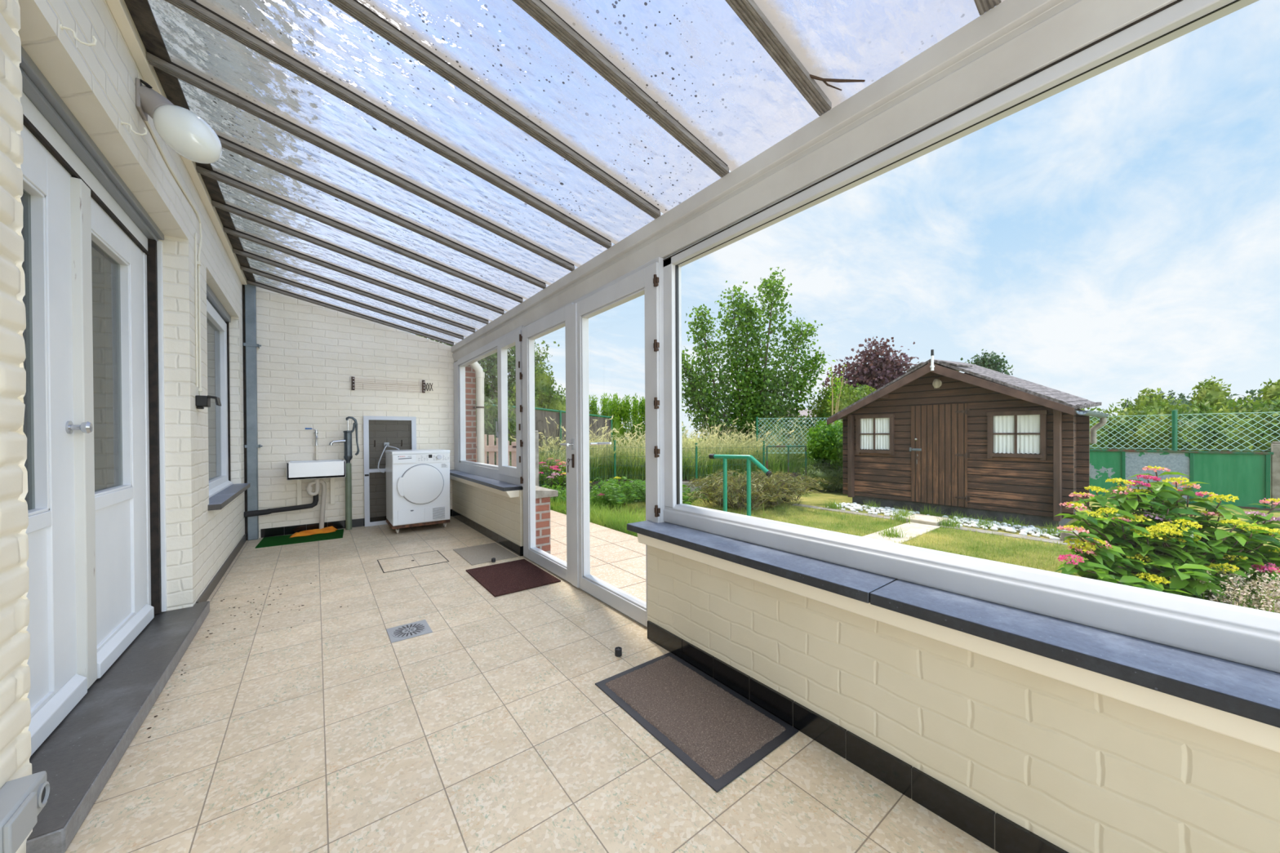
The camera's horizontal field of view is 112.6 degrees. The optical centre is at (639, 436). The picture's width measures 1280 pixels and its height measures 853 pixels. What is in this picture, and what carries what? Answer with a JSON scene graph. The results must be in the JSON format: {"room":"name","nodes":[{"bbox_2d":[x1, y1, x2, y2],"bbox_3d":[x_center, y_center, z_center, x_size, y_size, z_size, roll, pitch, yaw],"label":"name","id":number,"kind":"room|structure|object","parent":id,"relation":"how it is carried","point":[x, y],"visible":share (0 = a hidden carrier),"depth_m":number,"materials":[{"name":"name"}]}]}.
{"room":"sunroom","nodes":[
{"label":"sunroom","id":0,"kind":"room"},
{"bbox_2d":[0,0,244,852],"bbox_3d":[-3.447,-1.772,3.216,0.340,5.800,12.700,-1,0,-37],"label":"wall","id":1,"kind":"structure","parent":0,"point":[96,83],"depth_m":1.74,"materials":[{"name":"white brick"}]},
{"bbox_2d":[0,770,49,852],"bbox_3d":[-1.490,0.901,1.004,0.078,0.090,0.200,-1,0,-37],"label":"power socket","id":2,"kind":"object","parent":1,"relation":"attached to","point":[22,799],"visible":1,"depth_m":1.01,"materials":[{"name":"grey plastic"}]},
{"bbox_2d":[36,781,49,808],"bbox_3d":[-1.502,0.900,1.073,0.008,0.056,0.056,-1,0,-37],"label":"outlet","id":3,"kind":"object","parent":2,"relation":"attached to","point":[42,787],"depth_m":1.07,"materials":[{"name":"grey plastic"}]},
{"bbox_2d":[59,23,97,46],"bbox_3d":[-1.757,-1.254,1.337,0.072,0.038,0.016,-1,0,-37],"label":"ceiling hook","id":4,"kind":"object","parent":1,"relation":"attached to","point":[94,43],"visible":1,"depth_m":1.33,"materials":[{"name":"beige"}]},
{"bbox_2d":[19,45,167,756],"bbox_3d":[-2.350,-0.080,1.786,0.145,2.272,1.895,-1,0,-37],"label":"door","id":5,"kind":"structure","parent":1,"relation":"in","point":[96,562],"depth_m":1.74,"materials":[{"name":"white paint"}]},
{"bbox_2d":[144,120,203,395],"bbox_3d":[-2.603,-0.869,2.413,0.020,1.217,1.156,-1,0,-37],"label":"cable","id":6,"kind":"object","parent":1,"relation":"attached to","point":[197,287],"visible":0.94,"depth_m":2.77,"materials":[{"name":"beige plastic"}]},
{"bbox_2d":[105,0,247,284],"bbox_3d":[-1.883,-1.718,1.473,0.041,0.165,8.030,-1,0,-37],"label":"batten","id":7,"kind":"object","parent":1,"relation":"attached to","point":[120,12],"visible":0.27,"depth_m":1.96,"materials":[{"name":"beige paint"}]},
{"bbox_2d":[135,77,222,164],"bbox_3d":[-2.108,-1.430,1.949,0.288,0.301,0.201,-1,0,-37],"label":"wall lamp","id":8,"kind":"object","parent":1,"relation":"attached to","point":[185,132],"visible":1,"depth_m":1.90,"materials":[{"name":"white glass"}]},
{"bbox_2d":[195,395,221,408],"bbox_3d":[-2.859,-0.227,2.829,0.108,0.088,0.115,-1,0,-37],"label":"power socket","id":9,"kind":"object","parent":1,"relation":"attached to","point":[201,402],"visible":1,"depth_m":2.78,"materials":[{"name":"black plastic"}]},
{"bbox_2d":[206,283,232,497],"bbox_3d":[-3.708,-0.369,3.669,0.110,1.712,1.673,-1,0,-37],"label":"window","id":10,"kind":"structure","parent":1,"relation":"in","point":[217,317],"depth_m":4.22,"materials":[{"name":"white paint"}]},
{"bbox_2d":[195,533,246,603],"bbox_3d":[-3.536,1.089,3.657,0.012,0.075,2.360,-1,0,-37],"label":"baseboard","id":11,"kind":"structure","parent":1,"relation":"attached to","point":[215,581],"depth_m":3.37,"materials":[{"name":"grey stone"}]},
{"bbox_2d":[208,483,249,510],"bbox_3d":[-3.653,0.506,3.695,0.255,0.041,1.735,-1,0,-37],"label":"sill","id":12,"kind":"structure","parent":1,"relation":"attached to","point":[220,500],"depth_m":3.50,"materials":[{"name":"grey stone"}]},
{"bbox_2d":[242,284,247,540],"bbox_3d":[-4.295,-0.266,4.641,0.019,2.780,0.070,-1,0,-37],"label":"strip","id":13,"kind":"object","parent":1,"relation":"attached to","point":[243,286],"visible":0.64,"depth_m":4.61,"materials":[{"name":"grey metal"}]},
{"bbox_2d":[244,493,318,517],"bbox_3d":[-3.991,0.754,4.768,0.639,0.216,0.071,-1,0,-37],"label":"pipe","id":14,"kind":"object","parent":1,"relation":"attached to","point":[315,499],"visible":0.94,"depth_m":4.75,"materials":[{"name":"grey plastic"}]},
{"bbox_2d":[256,286,454,537],"bbox_3d":[-3.508,-0.302,5.435,2.233,2.835,0.240,-1,0,-37],"label":"wall","id":15,"kind":"structure","parent":0,"point":[308,356],"depth_m":5.11,"materials":[{"name":"white brick"}]},
{"bbox_2d":[243,284,262,540],"bbox_3d":[-4.231,-0.276,4.673,0.143,2.800,0.097,-1,0,-37],"label":"downpipe","id":16,"kind":"object","parent":15,"relation":"attached to","point":[251,344],"visible":0.87,"depth_m":4.64,"materials":[{"name":"metal"}]},
{"bbox_2d":[260,509,452,537],"bbox_3d":[-3.419,1.067,5.348,2.001,0.097,0.014,-1,0,-37],"label":"baseboard","id":17,"kind":"structure","parent":15,"relation":"attached to","point":[290,530],"depth_m":4.96,"materials":[{"name":"black tile"}]},
{"bbox_2d":[351,376,432,392],"bbox_3d":[-3.166,-0.666,5.492,0.904,0.178,0.082,-1,0,-37],"label":"drying rack","id":18,"kind":"object","parent":15,"relation":"attached to","point":[423,382],"visible":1,"depth_m":5.52,"materials":[{"name":"metal"}]},
{"bbox_2d":[449,475,523,546],"bbox_3d":[-1.874,0.803,4.959,0.228,0.611,2.500,-1,0,-37],"label":"wall","id":19,"kind":"structure","parent":0,"point":[500,512],"depth_m":4.60,"materials":[{"name":"beige brick"}]},
{"bbox_2d":[449,469,523,491],"bbox_3d":[-1.915,0.481,4.951,0.207,0.035,2.464,-1,0,-37],"label":"sill","id":20,"kind":"structure","parent":19,"relation":"on","point":[496,484],"depth_m":4.45,"materials":[{"name":"grey stone"}]},
{"bbox_2d":[452,510,523,556],"bbox_3d":[-1.825,1.063,4.974,0.095,0.090,2.478,-1,0,-37],"label":"baseboard","id":21,"kind":"structure","parent":19,"relation":"attached to","point":[516,548],"depth_m":4.62,"materials":[{"name":"black tile"}]},
{"bbox_2d":[453,325,523,486],"bbox_3d":[-1.829,-0.286,4.980,0.133,1.510,2.498,-1,0,-37],"label":"window","id":22,"kind":"structure","parent":19,"relation":"in","point":[502,472],"depth_m":4.42,"materials":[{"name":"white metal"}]},
{"bbox_2d":[465,364,550,554],"bbox_3d":[-1.764,0.007,5.173,0.220,2.520,2.770,-1,0,-37],"label":"wall","id":23,"kind":"structure","parent":0,"point":[542,504],"depth_m":6.06,"materials":[{"name":"red brick"}]},
{"bbox_2d":[470,361,484,463],"bbox_3d":[-2.342,0.042,6.052,0.260,2.426,0.192,-1,0,-37],"label":"pipe","id":24,"kind":"object","parent":23,"relation":"attached to","point":[479,374],"visible":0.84,"depth_m":6.02,"materials":[{"name":"beige plastic"}]},
{"bbox_2d":[535,485,558,498],"bbox_3d":[-1.604,0.537,4.995,0.250,0.080,2.350,-1,0,-37],"label":"coping","id":25,"kind":"object","parent":23,"relation":"on","point":[540,492],"visible":0.24,"depth_m":4.08,"materials":[{"name":"concrete"}]},
{"bbox_2d":[64,515,999,852],"bbox_3d":[-1.167,1.192,2.086,2.550,0.140,8.130,-1,0,-37],"label":"floor","id":26,"kind":"structure","parent":0,"point":[491,730],"depth_m":1.55,"materials":[{"name":"tile"}]},
{"bbox_2d":[26,600,209,852],"bbox_3d":[-2.287,1.093,1.857,0.312,0.073,2.002,-1,0,-37],"label":"stone step","id":27,"kind":"structure","parent":26,"relation":"on","point":[80,756],"depth_m":1.56,"materials":[{"name":"grey stone"}]},
{"bbox_2d":[255,528,343,548],"bbox_3d":[-3.719,1.117,4.715,0.731,0.008,0.511,-1,0,-35],"label":"mat","id":28,"kind":"object","parent":26,"relation":"on","point":[281,540],"visible":0.93,"depth_m":4.64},
{"bbox_2d":[289,526,337,537],"bbox_3d":[-3.740,1.082,4.900,0.177,0.056,0.462,0,0,45],"label":"cleaning cloth","id":29,"kind":"object","parent":28,"relation":"on","point":[329,529],"visible":1,"depth_m":4.87,"materials":[{"name":"orange fabric"}]},
{"bbox_2d":[286,459,346,528],"bbox_3d":[-3.697,0.700,4.891,0.522,0.844,0.400,-1,0,-37],"label":"utility sink","id":30,"kind":"object","parent":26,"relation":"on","point":[299,470],"visible":0.98,"depth_m":4.84,"materials":[{"name":"white ceramic"}]},
{"bbox_2d":[286,459,346,479],"bbox_3d":[-3.698,0.371,4.888,0.522,0.187,0.397,-1,0,-37],"label":"basin","id":31,"kind":"object","parent":30,"relation":"in","point":[325,468],"depth_m":4.74,"materials":[{"name":"white ceramic"}]},
{"bbox_2d":[328,416,359,529],"bbox_3d":[-3.539,0.436,5.108,0.092,1.362,0.303,0,0,35],"label":"pump","id":32,"kind":"object","parent":26,"relation":"on","point":[347,440],"visible":0.98,"depth_m":5.12,"materials":[{"name":"grey metal"}]},
{"bbox_2d":[363,415,416,526],"bbox_3d":[-3.195,0.425,5.478,0.590,1.375,0.063,-1,0,-37],"label":"screen","id":33,"kind":"object","parent":26,"relation":"on","point":[400,432],"visible":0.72,"depth_m":5.40,"materials":[{"name":"grey metal"}]},
{"bbox_2d":[386,619,432,643],"bbox_3d":[-1.333,1.120,2.465,0.207,0.007,0.206,-1,0,-37],"label":"floor drain","id":34,"kind":"object","parent":26,"relation":"on","point":[400,633],"visible":1,"depth_m":2.46,"materials":[{"name":"silver metal"}]},
{"bbox_2d":[377,550,448,573],"bbox_3d":[-2.043,1.115,3.838,0.507,0.006,0.455,-1,0,-37],"label":"floor hatch","id":35,"kind":"object","parent":26,"relation":"on","point":[406,562],"visible":1,"depth_m":3.82,"materials":[{"name":"tile"}]},
{"bbox_2d":[386,519,449,533],"bbox_3d":[-2.722,1.062,5.228,0.615,0.100,0.545,-1,0,-37],"label":"dolly","id":36,"kind":"object","parent":26,"relation":"on","point":[444,522],"visible":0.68,"depth_m":5.00,"materials":[{"name":"brown wood"}]},
{"bbox_2d":[377,445,450,525],"bbox_3d":[-2.800,0.558,5.256,0.706,0.904,0.761,-1,0,-37],"label":"dryer","id":37,"kind":"object","parent":36,"relation":"on","point":[418,481],"visible":1,"depth_m":4.99,"materials":[{"name":"white metal"}]},
{"bbox_2d":[432,506,444,519],"bbox_3d":[-2.408,0.916,5.110,0.133,0.140,0.008,-1,0,-37],"label":"vent grille","id":38,"kind":"object","parent":37,"relation":"attached to","point":[438,513],"depth_m":5.11,"materials":[{"name":"grey plastic"}]},
{"bbox_2d":[453,542,518,564],"bbox_3d":[-1.484,1.109,4.073,0.415,0.006,0.635,-1,0,-37],"label":"door mat","id":39,"kind":"object","parent":26,"relation":"on","point":[482,553],"visible":1,"depth_m":4.03,"materials":[{"name":"grey fabric"}]},
{"bbox_2d":[465,559,560,596],"bbox_3d":[-1.027,1.109,3.408,0.507,0.010,0.724,-1,0,-37],"label":"door mat","id":40,"kind":"object","parent":26,"relation":"on","point":[513,576],"visible":1,"depth_m":3.35,"materials":[{"name":"brown fabric"}]},
{"bbox_2d":[595,652,798,792],"bbox_3d":[0.198,1.110,1.770,0.452,0.014,0.737,-1,0,-37],"label":"door mat","id":41,"kind":"object","parent":26,"relation":"on","point":[716,731],"visible":1,"depth_m":1.68,"materials":[{"name":"brown rubber"}]},
{"bbox_2d":[124,0,1004,345],"bbox_3d":[-0.976,-1.443,2.174,2.295,0.525,8.046,-1,0,-37],"label":"ceiling","id":42,"kind":"structure","parent":0,"point":[424,168],"depth_m":1.90,"materials":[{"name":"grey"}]},
{"bbox_2d":[808,74,865,90],"bbox_3d":[0.670,-1.244,1.498,0.210,0.050,0.052,0,0,5],"label":"dry twig","id":43,"kind":"object","parent":42,"relation":"attached to","point":[813,77],"visible":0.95,"depth_m":1.48,"materials":[{"name":"brown"}]},
{"bbox_2d":[451,0,1182,362],"bbox_3d":[-0.143,-1.115,2.798,0.140,0.270,8.030,-1,0,-37],"label":"beam","id":44,"kind":"structure","parent":0,"point":[1013,42],"depth_m":1.46,"materials":[{"name":"white paint"}]},
{"bbox_2d":[637,533,1279,852],"bbox_3d":[1.153,0.818,0.983,0.227,0.596,3.565,-1,0,-37],"label":"wall","id":45,"kind":"structure","parent":0,"point":[1082,760],"depth_m":1.14,"materials":[{"name":"beige brick"}]},
{"bbox_2d":[519,257,665,627],"bbox_3d":[-0.464,0.047,3.191,0.223,2.134,2.004,-1,0,-37],"label":"door","id":46,"kind":"structure","parent":45,"relation":"in","point":[647,279],"depth_m":3.08,"materials":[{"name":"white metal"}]},
{"bbox_2d":[647,620,1069,852],"bbox_3d":[1.158,1.068,0.978,0.110,0.097,3.550,-1,0,-37],"label":"baseboard","id":47,"kind":"structure","parent":45,"relation":"attached to","point":[996,831],"depth_m":1.40,"materials":[{"name":"black tile"}]},
{"bbox_2d":[626,520,1279,728],"bbox_3d":[1.109,0.502,0.990,0.224,0.036,3.630,-1,0,-37],"label":"sill","id":48,"kind":"structure","parent":45,"relation":"on","point":[1251,692],"depth_m":1.07,"materials":[{"name":"grey stone"}]},
{"bbox_2d":[662,0,1279,672],"bbox_3d":[1.222,-0.258,1.030,0.083,1.483,3.560,-1,0,-37],"label":"window","id":49,"kind":"structure","parent":45,"relation":"in","point":[1251,637],"depth_m":1.23,"materials":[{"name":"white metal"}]},
{"label":"outside","id":50,"kind":"structure","parent":0,"visible":0},
{"bbox_2d":[20,193,106,509],"bbox_3d":[-3.554,-0.154,0.373,3.300,2.700,8.000,-1,0,-37],"label":"wall","id":51,"kind":"structure","parent":50,"point":[97,256],"depth_m":4.09,"materials":[{"name":"grey"}]},
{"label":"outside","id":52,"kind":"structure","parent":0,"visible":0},
{"bbox_2d":[553,438,1279,612],"bbox_3d":[16.689,1.144,44.130,200.000,0.450,130.000,-1,0,-37],"label":"lawn","id":53,"kind":"structure","parent":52,"point":[817,500],"depth_m":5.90,"materials":[{"name":"green plant"}]},
{"bbox_2d":[475,393,515,465],"bbox_3d":[-2.879,0.192,8.629,1.199,2.216,0.909,-1,0,-37],"label":"bamboo","id":54,"kind":"object","parent":53,"relation":"on","point":[490,428],"visible":0.38,"depth_m":8.53,"materials":[{"name":"green plant"}]},
{"bbox_2d":[534,430,538,486],"bbox_3d":[-1.548,0.579,6.326,0.080,1.340,0.080,-1,0,-37],"label":"concrete post","id":55,"kind":"object","parent":53,"relation":"on","point":[536,433],"visible":0.41,"depth_m":6.29,"materials":[{"name":"grey concrete"}]},
{"bbox_2d":[475,404,612,464],"bbox_3d":[-2.294,0.254,10.065,0.218,1.952,4.831,0,0,40],"label":"screen","id":56,"kind":"object","parent":53,"relation":"on","point":[540,423],"visible":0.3,"depth_m":10.32,"materials":[{"name":"green paint"}]},
{"bbox_2d":[507,360,591,416],"bbox_3d":[-2.841,-0.523,13.090,2.936,3.612,1.758,0,0,-1],"label":"hedge","id":57,"kind":"object","parent":53,"relation":"on","point":[544,391],"visible":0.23,"depth_m":12.91,"materials":[{"name":"green plant"}]},
{"bbox_2d":[538,457,566,491],"bbox_3d":[-1.661,0.841,8.405,1.042,0.844,1.082,0,0,-4],"label":"hydrangea","id":58,"kind":"object","parent":53,"relation":"on","point":[559,477],"visible":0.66,"depth_m":8.22,"materials":[{"name":"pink plant"}]},
{"bbox_2d":[541,483,590,506],"bbox_3d":[-1.403,1.046,7.458,1.386,0.436,0.751,0,0,43],"label":"clump","id":59,"kind":"object","parent":53,"relation":"on","point":[563,496],"visible":0.23,"depth_m":7.45,"materials":[{"name":"green plant"}]},
{"bbox_2d":[589,395,601,417],"bbox_3d":[-1.904,-0.318,16.265,1.476,3.124,1.503,0,0,12],"label":"thuja","id":60,"kind":"object","parent":53,"relation":"on","point":[593,408],"visible":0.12,"depth_m":16.08,"materials":[{"name":"green plant"}]},
{"bbox_2d":[550,510,646,602],"bbox_3d":[-0.970,1.223,5.046,1.310,0.140,7.200,-1,0,-37],"label":"patio","id":61,"kind":"structure","parent":53,"relation":"on","point":[617,558],"depth_m":4.18,"materials":[{"name":"beige tile"}]},
{"bbox_2d":[475,434,516,466],"bbox_3d":[-2.173,0.542,6.548,0.837,1.158,0.058,0,0,2],"label":"gate","id":62,"kind":"object","parent":61,"relation":"on","point":[491,448],"visible":0.18,"depth_m":6.55,"materials":[{"name":"brown wood"}]},
{"bbox_2d":[599,392,632,454],"bbox_3d":[-0.922,-0.248,16.223,1.471,2.974,1.486,0,0,-21],"label":"thuja","id":63,"kind":"object","parent":53,"relation":"on","point":[611,408],"visible":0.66,"depth_m":16.04,"materials":[{"name":"green plant"}]},
{"bbox_2d":[589,478,645,509],"bbox_3d":[-0.376,0.994,7.839,1.708,0.539,0.946,-1,0,-37],"label":"bush","id":64,"kind":"object","parent":53,"relation":"on","point":[628,500],"visible":0.33,"depth_m":7.51,"materials":[{"name":"green plant"}]},
{"bbox_2d":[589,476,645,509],"bbox_3d":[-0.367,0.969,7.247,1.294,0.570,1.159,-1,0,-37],"label":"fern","id":65,"kind":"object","parent":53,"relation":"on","point":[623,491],"visible":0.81,"depth_m":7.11,"materials":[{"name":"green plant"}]},
{"bbox_2d":[622,392,645,451],"bbox_3d":[-0.030,-0.237,16.301,1.574,2.943,1.557,-1,0,-37],"label":"thuja","id":66,"kind":"object","parent":53,"relation":"on","point":[637,407],"visible":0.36,"depth_m":16.08,"materials":[{"name":"green plant"}]},
{"bbox_2d":[539,440,764,487],"bbox_3d":[0.140,0.658,9.416,6.017,1.166,1.283,-1,0,-31],"label":"mesh fence","id":67,"kind":"object","parent":53,"relation":"on","point":[763,442],"visible":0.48,"depth_m":9.67,"materials":[{"name":"green metal"}]},
{"bbox_2d":[550,489,764,537],"bbox_3d":[0.403,1.092,6.586,3.047,0.288,3.778,-1,0,-37],"label":"grass","id":68,"kind":"structure","parent":53,"relation":"on","point":[601,517],"depth_m":5.95,"materials":[{"name":"green plant"}]},
{"bbox_2d":[560,471,801,493],"bbox_3d":[0.175,1.129,15.469,13.000,0.310,11.600,-1,0,-37],"label":"bank","id":69,"kind":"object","parent":53,"relation":"on","point":[793,473],"visible":0.04,"depth_m":9.87,"materials":[{"name":"plant"}]},
{"bbox_2d":[416,328,559,404],"bbox_3d":[-5.157,-1.649,14.014,4.948,6.025,2.792,0,0,-12],"label":"leafy tree","id":70,"kind":"object","parent":69,"relation":"on","point":[490,368],"visible":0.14,"depth_m":13.66,"materials":[{"name":"green plant"}]},
{"bbox_2d":[486,415,824,487],"bbox_3d":[0.852,0.170,11.467,10.975,1.688,5.203,0,0,-25],"label":"grass","id":71,"kind":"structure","parent":69,"relation":"on","point":[636,451],"depth_m":10.38,"materials":[{"name":"green plant"}]},
{"bbox_2d":[681,266,830,450],"bbox_3d":[3.524,-2.139,14.027,5.380,6.866,2.043,0,0,7],"label":"tree","id":72,"kind":"object","parent":69,"relation":"on","point":[757,403],"visible":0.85,"depth_m":13.77,"materials":[{"name":"green plant"}]},
{"bbox_2d":[682,484,709,505],"bbox_3d":[0.830,1.049,7.314,0.816,0.394,0.775,-1,0,-37],"label":"fern","id":73,"kind":"object","parent":53,"relation":"on","point":[685,500],"visible":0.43,"depth_m":7.30,"materials":[{"name":"green plant"}]},
{"bbox_2d":[708,453,772,515],"bbox_3d":[1.175,0.736,5.070,0.065,1.051,0.909,-1,0,-37],"label":"handrail","id":74,"kind":"object","parent":53,"relation":"on","point":[748,458],"visible":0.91,"depth_m":4.95,"materials":[{"name":"teal metal"}]},
{"bbox_2d":[686,468,831,510],"bbox_3d":[1.997,0.916,7.644,2.313,0.692,2.761,0,0,39],"label":"shrub","id":75,"kind":"object","parent":53,"relation":"on","point":[764,488],"visible":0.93,"depth_m":7.14,"materials":[{"name":"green plant"}]},
{"bbox_2d":[765,444,806,489],"bbox_3d":[3.271,0.698,9.530,0.908,1.010,0.040,0,0,-1],"label":"gate","id":76,"kind":"object","parent":53,"relation":"on","point":[801,446],"visible":0.59,"depth_m":9.52,"materials":[{"name":"green metal"}]},
{"bbox_2d":[753,415,821,456],"bbox_3d":[5.891,0.247,13.426,4.721,1.987,1.484,0,0,6],"label":"hedge","id":77,"kind":"object","parent":53,"relation":"on","point":[802,423],"visible":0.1,"depth_m":13.22,"materials":[{"name":"green plant"}]},
{"bbox_2d":[755,417,840,467],"bbox_3d":[4.368,0.333,11.024,2.720,1.710,0.050,0,0,1],"label":"fence","id":78,"kind":"object","parent":53,"relation":"on","point":[757,418],"visible":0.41,"depth_m":11.03,"materials":[{"name":"teal plastic"}]},
{"bbox_2d":[795,462,843,492],"bbox_3d":[4.227,0.882,9.515,1.185,0.692,1.615,-1,0,-37],"label":"bush","id":79,"kind":"object","parent":53,"relation":"on","point":[824,471],"visible":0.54,"depth_m":9.22,"materials":[{"name":"green plant"}]},
{"bbox_2d":[826,360,847,425],"bbox_3d":[4.564,-0.518,9.918,0.418,2.527,0.390,0,0,9],"label":"sapling","id":80,"kind":"object","parent":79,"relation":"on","point":[832,381],"visible":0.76,"depth_m":9.94,"materials":[{"name":"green plant"}]},
{"bbox_2d":[805,420,842,470],"bbox_3d":[4.235,0.426,9.582,1.095,1.667,1.298,-1,0,-37],"label":"bush","id":81,"kind":"object","parent":53,"relation":"on","point":[824,444],"visible":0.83,"depth_m":9.31,"materials":[{"name":"green plant"}]},
{"bbox_2d":[804,379,875,429],"bbox_3d":[6.326,-0.285,13.180,2.248,3.011,2.132,-1,0,-37],"label":"shrub","id":82,"kind":"object","parent":53,"relation":"on","point":[824,411],"visible":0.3,"depth_m":12.88,"materials":[{"name":"green plant"}]},
{"bbox_2d":[820,336,919,400],"bbox_3d":[12.006,-1.983,21.974,5.669,6.437,2.708,0,0,2],"label":"maple","id":83,"kind":"object","parent":53,"relation":"on","point":[878,371],"visible":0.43,"depth_m":21.56,"materials":[{"name":"purple plant"}]},
{"bbox_2d":[862,522,940,543],"bbox_3d":[2.457,1.245,4.739,3.770,0.042,0.500,-1,0,-37],"label":"path slabs","id":84,"kind":"object","parent":53,"relation":"on","point":[915,529],"visible":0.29,"depth_m":5.45},
{"bbox_2d":[902,513,948,525],"bbox_3d":[4.108,1.201,6.127,0.500,0.075,0.430,-1,0,-37],"label":"step slab","id":85,"kind":"structure","parent":53,"relation":"on","point":[918,518],"depth_m":6.04,"materials":[{"name":"beige concrete"}]},
{"bbox_2d":[791,503,1079,545],"bbox_3d":[3.850,1.229,6.202,0.180,0.042,3.600,-1,0,-37],"label":"kerb","id":86,"kind":"object","parent":53,"relation":"on","point":[1008,535],"visible":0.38,"depth_m":5.52,"materials":[{"name":"concrete"}]},
{"bbox_2d":[822,499,1068,538],"bbox_3d":[4.161,1.126,6.124,2.380,0.184,2.408,0,0,5],"label":"grass tufts","id":87,"kind":"object","parent":53,"relation":"on","point":[897,517],"visible":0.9,"depth_m":5.77,"materials":[{"name":"green plant"}]},
{"bbox_2d":[826,502,1065,540],"bbox_3d":[4.359,1.177,6.333,0.783,0.095,2.956,-1,0,-37],"label":"pebbles","id":88,"kind":"object","parent":53,"relation":"on","point":[853,507],"visible":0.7,"depth_m":5.78,"materials":[{"name":"white gravel"}]},
{"bbox_2d":[826,349,1102,528],"bbox_3d":[5.115,-0.055,7.040,1.925,2.525,3.254,-1,0,-37],"label":"garden shed","id":89,"kind":"object","parent":53,"relation":"on","point":[992,443],"depth_m":6.38,"materials":[{"name":"wood"}]},
{"bbox_2d":[860,417,873,449],"bbox_3d":[4.014,-0.051,7.534,0.019,0.552,0.242,-1,0,-37],"label":"lace curtain","id":90,"kind":"object","parent":89,"relation":"hanging from","point":[866,424],"depth_m":7.53,"materials":[{"name":"white fabric"}]},
{"bbox_2d":[875,417,889,449],"bbox_3d":[4.168,-0.052,7.332,0.020,0.550,0.242,-1,0,-37],"label":"lace curtain","id":91,"kind":"object","parent":89,"relation":"hanging from","point":[882,424],"depth_m":7.33,"materials":[{"name":"white fabric"}]},
{"bbox_2d":[993,415,1014,453],"bbox_3d":[5.154,-0.044,6.037,0.020,0.560,0.244,-1,0,-37],"label":"lace curtain","id":92,"kind":"object","parent":89,"relation":"hanging from","point":[1003,425],"depth_m":6.04,"materials":[{"name":"white fabric"}]},
{"bbox_2d":[1017,414,1039,453],"bbox_3d":[5.309,-0.045,5.834,0.020,0.558,0.244,-1,0,-37],"label":"lace curtain","id":93,"kind":"object","parent":89,"relation":"hanging from","point":[1028,425],"depth_m":5.83,"materials":[{"name":"white fabric"}]},
{"bbox_2d":[1075,410,1109,443],"bbox_3d":[6.098,-0.110,5.783,1.910,0.440,0.195,-1,0,-37],"label":"gutter","id":94,"kind":"object","parent":89,"relation":"attached to","point":[1103,419],"visible":1,"depth_m":6.27,"materials":[{"name":"metal"}]},
{"bbox_2d":[960,348,1013,375],"bbox_3d":[24.223,-2.553,29.957,2.968,7.251,2.594,0,0,26],"label":"conifer","id":95,"kind":"object","parent":53,"relation":"on","point":[988,362],"visible":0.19,"depth_m":29.50,"materials":[{"name":"green plant"}]},
{"bbox_2d":[1126,387,1186,417],"bbox_3d":[12.780,-0.019,10.662,1.596,2.432,1.258,-1,0,-37],"label":"shrub","id":96,"kind":"object","parent":53,"relation":"on","point":[1142,397],"visible":0.13,"depth_m":10.57,"materials":[{"name":"green plant"}]},
{"bbox_2d":[1054,465,1279,604],"bbox_3d":[3.998,0.751,3.261,2.200,1.027,0.846,0,0,-7],"label":"flowering bush","id":97,"kind":"object","parent":53,"relation":"on","point":[1142,548],"visible":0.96,"depth_m":3.16,"materials":[{"name":"green plant"}]},
{"bbox_2d":[1080,391,1279,489],"bbox_3d":[11.790,0.068,9.018,2.349,2.339,9.602,-1,0,-37],"label":"clipped hedge","id":98,"kind":"object","parent":53,"relation":"on","point":[1266,408],"visible":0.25,"depth_m":8.70,"materials":[{"name":"green plant"}]},
{"bbox_2d":[1089,448,1273,510],"bbox_3d":[9.342,0.722,7.876,0.065,0.955,2.632,-1,0,-37],"label":"metal fence","id":99,"kind":"object","parent":53,"relation":"on","point":[1246,475],"visible":0.44,"depth_m":7.39,"materials":[{"name":"green metal"}]},
{"bbox_2d":[1089,409,1279,451],"bbox_3d":[9.636,0.349,7.588,0.068,1.660,3.605,-1,0,-37],"label":"fence","id":100,"kind":"object","parent":53,"relation":"on","point":[1174,413],"visible":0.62,"depth_m":7.62,"materials":[{"name":"teal plastic"}]},
{"bbox_2d":[1178,375,1244,417],"bbox_3d":[13.929,-0.158,10.411,1.644,2.698,1.230,-1,0,-37],"label":"shrub","id":101,"kind":"object","parent":53,"relation":"on","point":[1210,389],"visible":0.27,"depth_m":10.32,"materials":[{"name":"green plant"}]},
{"bbox_2d":[1168,387,1264,413],"bbox_3d":[68.446,-2.339,42.093,4.575,6.029,22.882,-1,0,-37],"label":"trees","id":102,"kind":"object","parent":53,"relation":"on","point":[1251,392],"visible":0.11,"depth_m":46.43,"materials":[{"name":"green plant"}]},
{"bbox_2d":[1168,557,1279,613],"bbox_3d":[4.184,1.058,2.840,1.039,0.360,0.929,-1,0,-37],"label":"flowering plant","id":103,"kind":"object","parent":53,"relation":"on","point":[1275,606],"depth_m":2.84,"materials":[{"name":"white plant"}]},
{"bbox_2d":[1248,378,1279,417],"bbox_3d":[15.481,-0.134,10.357,1.472,2.638,1.301,0,0,-9],"label":"shrub","id":104,"kind":"object","parent":53,"relation":"on","point":[1269,392],"visible":0.19,"depth_m":10.37,"materials":[{"name":"green plant"}]},
{"bbox_2d":[1271,441,1279,511],"bbox_3d":[10.200,0.628,6.818,0.120,1.105,0.130,-1,0,-37],"label":"concrete post","id":105,"kind":"object","parent":53,"relation":"on","point":[1275,446],"visible":0.84,"depth_m":6.80,"materials":[{"name":"grey concrete"}]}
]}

